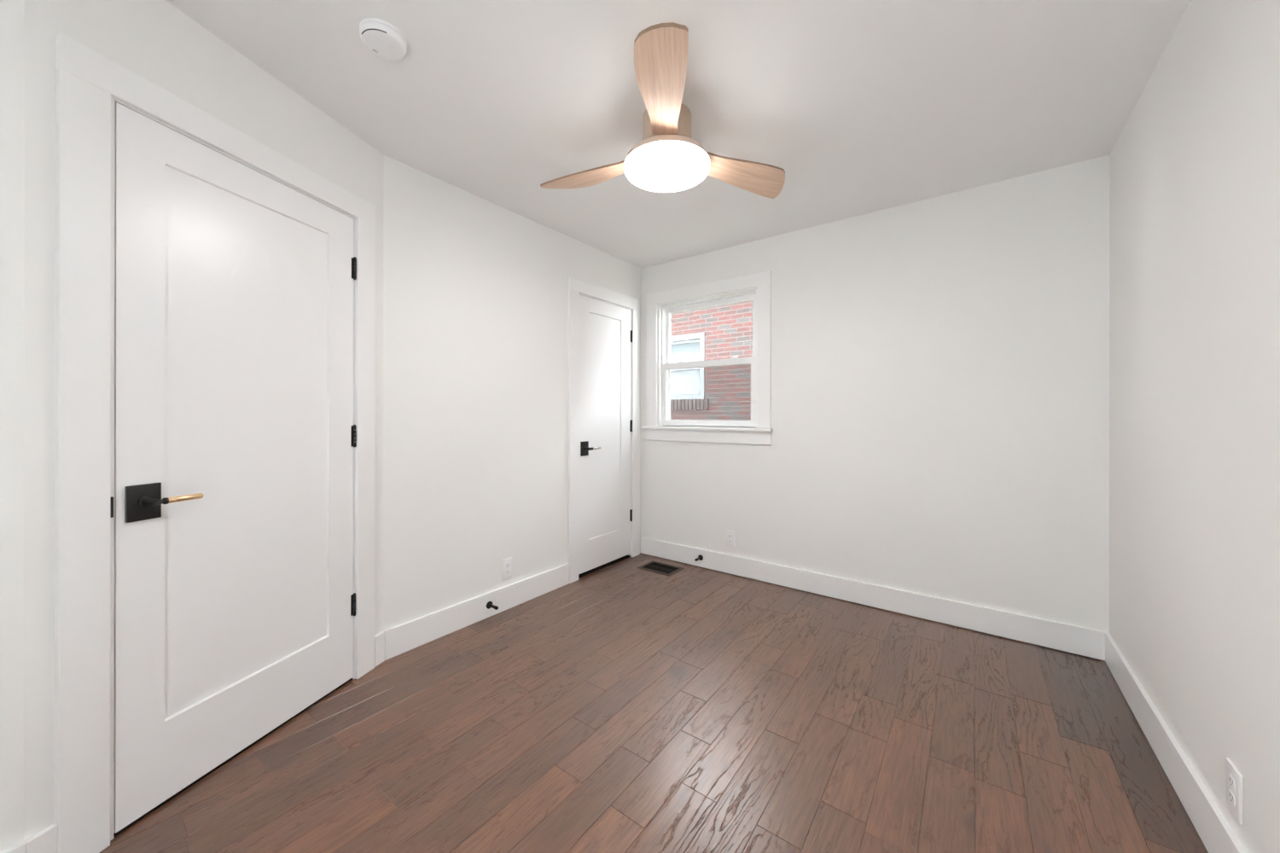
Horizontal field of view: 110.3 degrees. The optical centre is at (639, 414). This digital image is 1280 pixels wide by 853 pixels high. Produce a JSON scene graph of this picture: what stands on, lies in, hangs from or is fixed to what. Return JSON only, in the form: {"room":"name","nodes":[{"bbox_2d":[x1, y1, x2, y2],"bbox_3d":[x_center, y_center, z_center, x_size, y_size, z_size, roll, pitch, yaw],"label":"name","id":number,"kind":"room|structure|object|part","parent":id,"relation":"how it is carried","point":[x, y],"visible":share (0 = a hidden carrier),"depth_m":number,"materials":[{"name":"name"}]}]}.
{"room":"empty bedroom","nodes":[
{"label":"empty bedroom","id":0,"kind":"room"},
{"bbox_2d":[0,0,24,851],"bbox_3d":[-1.819,-0.037,0.785,0.140,2.440,0.864,0,0,37],"label":"wall","id":1,"kind":"structure","parent":0,"point":[12,12],"depth_m":1.07,"materials":[{"name":"white paint"}]},
{"bbox_2d":[0,841,25,852],"bbox_3d":[-1.715,1.112,0.796,0.016,0.142,0.726,0,0,37],"label":"baseboard","id":2,"kind":"structure","parent":1,"relation":"attached to","point":[20,847],"depth_m":1.07,"materials":[{"name":"white wood"}]},
{"bbox_2d":[23,0,383,841],"bbox_3d":[-1.702,-0.037,1.703,0.680,2.440,1.094,0,0,14],"label":"wall","id":3,"kind":"structure","parent":0,"point":[154,39],"depth_m":1.14,"materials":[{"name":"white paint"}]},
{"bbox_2d":[24,824,57,852],"bbox_3d":[-1.493,1.112,1.110,0.016,0.142,0.052,0,0,14],"label":"baseboard","id":4,"kind":"structure","parent":3,"relation":"attached to","point":[45,841],"depth_m":1.11,"materials":[{"name":"white wood"}]},
{"bbox_2d":[54,31,375,852],"bbox_3d":[-1.433,0.103,1.627,0.160,2.160,0.980,0,0,14],"label":"door frame","id":5,"kind":"structure","parent":3,"relation":"attached to","point":[89,84],"depth_m":1.19,"materials":[{"name":"white wood"}]},
{"bbox_3d":[-1.473,0.151,1.180,0.019,2.065,0.094,0,0,14],"label":"casing","id":6,"kind":"part","parent":5,"relation":"part of","materials":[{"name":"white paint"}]},
{"bbox_3d":[-1.462,0.255,1.229,0.024,0.057,0.006,0,0,14],"label":"strike plate","id":7,"kind":"part","parent":5,"relation":"part of","materials":[{"name":"black metal"}]},
{"bbox_3d":[-1.364,-0.929,1.610,0.019,0.094,0.980,0,0,14],"label":"head casing","id":8,"kind":"part","parent":5,"relation":"part of","materials":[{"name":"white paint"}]},
{"bbox_3d":[-1.258,0.151,2.039,0.019,2.065,0.094,0,0,14],"label":"casing","id":9,"kind":"part","parent":5,"relation":"part of","materials":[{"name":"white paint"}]},
{"bbox_2d":[113,102,356,833],"bbox_3d":[-1.357,0.148,1.618,0.100,2.046,0.773,0,0,14],"label":"door","id":10,"kind":"structure","parent":3,"relation":"in","point":[235,430],"depth_m":1.50,"materials":[{"name":"white wood"}]},
{"bbox_3d":[-1.421,0.255,1.293,0.066,0.104,0.076,0,0,14],"label":"handle","id":11,"kind":"part","parent":10,"relation":"part of","materials":[{"name":"black metal"}]},
{"bbox_3d":[-1.387,0.084,1.617,0.025,1.694,0.541,0,0,14],"label":"panel","id":12,"kind":"part","parent":10,"relation":"part of","materials":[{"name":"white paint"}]},
{"bbox_2d":[374,631,384,667],"bbox_3d":[-1.241,1.113,2.118,0.016,0.142,0.056,0,0,14],"label":"baseboard","id":13,"kind":"structure","parent":3,"relation":"attached to","point":[379,638],"depth_m":2.12,"materials":[{"name":"white wood"}]},
{"bbox_2d":[383,154,640,631],"bbox_3d":[-0.888,-0.036,3.190,0.680,2.440,2.086,0,0,37],"label":"wall","id":14,"kind":"structure","parent":0,"point":[475,289],"depth_m":2.52,"materials":[{"name":"white paint"}]},
{"bbox_2d":[384,564,569,660],"bbox_3d":[-0.868,1.113,2.637,0.016,0.142,1.218,0,0,37],"label":"baseboard","id":15,"kind":"structure","parent":14,"relation":"attached to","point":[406,637],"depth_m":2.50,"materials":[{"name":"white wood"}]},
{"bbox_2d":[486,601,498,610],"bbox_3d":[-0.851,1.112,2.583,0.076,0.042,0.042,0,0,37],"label":"door stop","id":16,"kind":"object","parent":15,"relation":"attached to","point":[489,605],"visible":1,"depth_m":2.59,"materials":[{"name":"black metal"}]},
{"bbox_2d":[501,557,511,580],"bbox_3d":[-0.811,0.939,2.720,0.008,0.120,0.073,0,0,37],"label":"wall outlet","id":17,"kind":"object","parent":14,"relation":"attached to","point":[507,563],"visible":1,"depth_m":2.71,"materials":[{"name":"white plastic"}]},
{"bbox_2d":[567,276,639,583],"bbox_3d":[-0.310,0.106,3.498,0.159,2.157,0.822,0,0,37],"label":"door frame","id":18,"kind":"structure","parent":14,"relation":"attached to","point":[576,287],"depth_m":3.26,"materials":[{"name":"white wood"}]},
{"bbox_3d":[-0.472,0.153,3.165,0.019,2.063,0.094,0,0,37],"label":"casing","id":19,"kind":"part","parent":18,"relation":"part of","materials":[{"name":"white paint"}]},
{"bbox_3d":[-0.253,-0.925,3.456,0.019,0.094,0.822,0,0,37],"label":"head casing","id":20,"kind":"part","parent":18,"relation":"part of","materials":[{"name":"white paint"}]},
{"bbox_3d":[-0.036,0.153,3.748,0.019,2.063,0.094,0,0,37],"label":"casing","id":21,"kind":"part","parent":18,"relation":"part of","materials":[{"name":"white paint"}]},
{"bbox_2d":[578,294,632,574],"bbox_3d":[-0.246,0.142,3.458,0.100,2.026,0.624,0,0,37],"label":"door","id":22,"kind":"structure","parent":14,"relation":"in","point":[605,513],"depth_m":3.46,"materials":[{"name":"white wood"}]},
{"bbox_3d":[-0.383,0.247,3.245,0.066,0.104,0.076,0,0,37],"label":"handle","id":23,"kind":"part","parent":22,"relation":"part of","materials":[{"name":"black metal"}]},
{"bbox_3d":[-0.275,0.082,3.467,0.025,1.694,0.372,0,0,37],"label":"panel","id":24,"kind":"part","parent":22,"relation":"part of","materials":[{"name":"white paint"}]},
{"bbox_2d":[99,552,1208,852],"bbox_3d":[-0.317,1.200,1.701,3.819,0.030,3.889,0,0,37],"label":"floor","id":25,"kind":"structure","parent":0,"point":[620,707],"depth_m":1.60,"materials":[{"name":"brown wood"}]},
{"bbox_2d":[637,560,684,576],"bbox_3d":[0.159,1.183,3.441,0.300,0.006,0.208,0,0,37],"label":"floor vent","id":26,"kind":"object","parent":25,"relation":"in","point":[654,567],"visible":1,"depth_m":3.43,"materials":[{"name":"brown metal"}]},
{"bbox_2d":[165,0,1190,268],"bbox_3d":[-0.312,-1.305,1.680,3.847,0.100,4.099,0,0,37],"label":"ceiling","id":27,"kind":"structure","parent":0,"point":[864,107],"depth_m":1.72,"materials":[{"name":"white paint"}]},
{"bbox_2d":[359,17,407,60],"bbox_3d":[-0.851,-1.237,1.479,0.137,0.038,0.137,0,0,37],"label":"smoke detector","id":28,"kind":"object","parent":27,"relation":"attached to","point":[383,39],"visible":1,"depth_m":1.45,"materials":[{"name":"white plastic"}]},
{"bbox_2d":[540,22,785,198],"bbox_3d":[0.047,-1.137,1.963,1.000,0.237,1.122,0,0,37],"label":"ceiling fan","id":29,"kind":"object","parent":27,"relation":"hanging from","point":[667,159],"visible":1,"depth_m":1.77,"materials":[{"name":"brown wood"}]},
{"bbox_3d":[-0.215,-1.097,2.048,0.496,0.054,0.171,0,0,28],"label":"blade","id":30,"kind":"part","parent":29,"relation":"part of","materials":[{"name":"brown wood"}]},
{"bbox_3d":[0.077,-1.096,1.500,0.171,0.054,0.512,0,0,6],"label":"blade","id":31,"kind":"part","parent":29,"relation":"part of","materials":[{"name":"brown wood"}]},
{"bbox_2d":[624,140,709,191],"bbox_3d":[0.114,-1.032,1.879,0.359,0.028,0.359,0,0,37],"label":"diffuser","id":32,"kind":"object","parent":29,"relation":"attached to","point":[651,165],"depth_m":1.82,"materials":[{"name":"white glass"}]},
{"bbox_3d":[0.463,-1.096,2.032,0.512,0.054,0.171,0,0,-23],"label":"blade","id":33,"kind":"part","parent":29,"relation":"part of","materials":[{"name":"brown wood"}]},
{"bbox_2d":[640,155,1109,661],"bbox_3d":[1.175,-0.073,3.040,3.087,2.560,0.140,0,0,37],"label":"wall","id":34,"kind":"structure","parent":0,"point":[940,364],"depth_m":2.56,"materials":[{"name":"white paint"}]},
{"bbox_2d":[642,270,772,445],"bbox_3d":[0.527,-0.401,3.513,1.108,1.225,0.216,0,0,37],"label":"window","id":35,"kind":"structure","parent":34,"relation":"in","point":[666,311],"depth_m":3.43,"materials":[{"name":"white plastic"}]},
{"bbox_3d":[0.101,-0.412,3.742,0.097,1.012,0.019,0,0,37],"label":"casing","id":36,"kind":"part","parent":35,"relation":"part of","materials":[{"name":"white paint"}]},
{"bbox_3d":[0.568,-0.167,3.550,0.807,0.494,0.008,0,0,37],"label":"screen frame","id":37,"kind":"part","parent":35,"relation":"part of","materials":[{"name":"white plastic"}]},
{"bbox_3d":[0.491,-0.965,3.451,1.069,0.096,0.019,0,0,37],"label":"head casing","id":38,"kind":"part","parent":35,"relation":"part of","materials":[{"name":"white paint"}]},
{"bbox_3d":[0.528,-0.173,3.497,0.807,0.507,0.031,0,0,37],"label":"sash","id":39,"kind":"part","parent":35,"relation":"part of","materials":[{"name":"white plastic"}]},
{"bbox_3d":[0.552,-0.641,3.528,0.807,0.504,0.031,0,0,37],"label":"sash","id":40,"kind":"part","parent":35,"relation":"part of","materials":[{"name":"white plastic"}]},
{"bbox_3d":[0.880,-0.411,3.161,0.096,1.012,0.019,0,0,37],"label":"casing","id":41,"kind":"part","parent":35,"relation":"part of","materials":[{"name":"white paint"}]},
{"bbox_2d":[725,529,734,547],"bbox_3d":[0.673,0.923,3.321,0.073,0.120,0.008,0,0,37],"label":"wall outlet","id":42,"kind":"object","parent":34,"relation":"attached to","point":[730,537],"visible":1,"depth_m":3.32,"materials":[{"name":"white plastic"}]},
{"bbox_2d":[641,536,1109,660],"bbox_3d":[1.135,1.113,2.971,2.787,0.136,0.016,0,0,37],"label":"baseboard","id":43,"kind":"structure","parent":34,"relation":"attached to","point":[1066,637],"depth_m":2.63,"materials":[{"name":"white wood"}]},
{"bbox_2d":[694,554,703,561],"bbox_3d":[0.447,1.108,3.427,0.042,0.042,0.076,0,0,37],"label":"door stop","id":44,"kind":"object","parent":43,"relation":"attached to","point":[700,557],"visible":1,"depth_m":3.44,"materials":[{"name":"black metal"}]},
{"bbox_2d":[1109,0,1279,852],"bbox_3d":[1.131,-0.073,0.516,0.140,2.560,3.959,0,0,37],"label":"wall","id":45,"kind":"structure","parent":0,"point":[1195,165],"depth_m":1.26,"materials":[{"name":"white paint"}]},
{"bbox_2d":[1105,633,1247,852],"bbox_3d":[1.104,1.115,0.613,0.016,0.140,3.802,0,0,37],"label":"baseboard","id":46,"kind":"structure","parent":45,"relation":"attached to","point":[1214,831],"depth_m":1.40,"materials":[{"name":"white wood"}]},
{"bbox_2d":[1226,757,1243,825],"bbox_3d":[1.481,0.937,1.111,0.008,0.120,0.073,0,0,37],"label":"wall outlet","id":47,"kind":"object","parent":45,"relation":"attached to","point":[1234,778],"visible":1,"depth_m":1.10,"materials":[{"name":"white plastic"}]},
{"bbox_2d":[1227,773,1235,790],"bbox_3d":[1.478,0.917,1.113,0.002,0.027,0.034,0,0,37],"label":"receptacle","id":48,"kind":"object","parent":47,"relation":"attached to","point":[1231,777],"depth_m":1.11,"materials":[{"name":"white plastic"}]},
{"bbox_2d":[1227,790,1235,805],"bbox_3d":[1.478,0.956,1.113,0.002,0.027,0.034,0,0,37],"label":"receptacle","id":49,"kind":"object","parent":47,"relation":"attached to","point":[1231,794],"depth_m":1.11,"materials":[{"name":"white plastic"}]},
{"label":"outside","id":50,"kind":"structure","parent":0,"visible":0},
{"bbox_3d":[4.136,1.890,8.895,24.000,0.100,12.791,0,0,37],"label":"ground","id":51,"kind":"structure","parent":50,"visible":0},
{"bbox_2d":[670,300,752,420],"bbox_3d":[1.462,-0.938,8.316,12.000,5.550,4.120,0,0,37],"label":"brick house","id":52,"kind":"structure","parent":51,"relation":"on","point":[722,332],"depth_m":6.79,"materials":[{"name":"red brick"}]},
{"bbox_2d":[670,339,699,395],"bbox_3d":[0.718,-0.754,7.209,0.740,1.020,0.045,0,0,37],"label":"window","id":53,"kind":"structure","parent":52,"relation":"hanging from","point":[684,382],"depth_m":7.18,"materials":[{"name":"white glass"}]},
{"bbox_3d":[0.695,-0.162,7.147,0.948,0.165,0.150,0,0,37],"label":"rowlock sill","id":54,"kind":"part","parent":52,"relation":"part of","materials":[{"name":"brick"}]}
]}

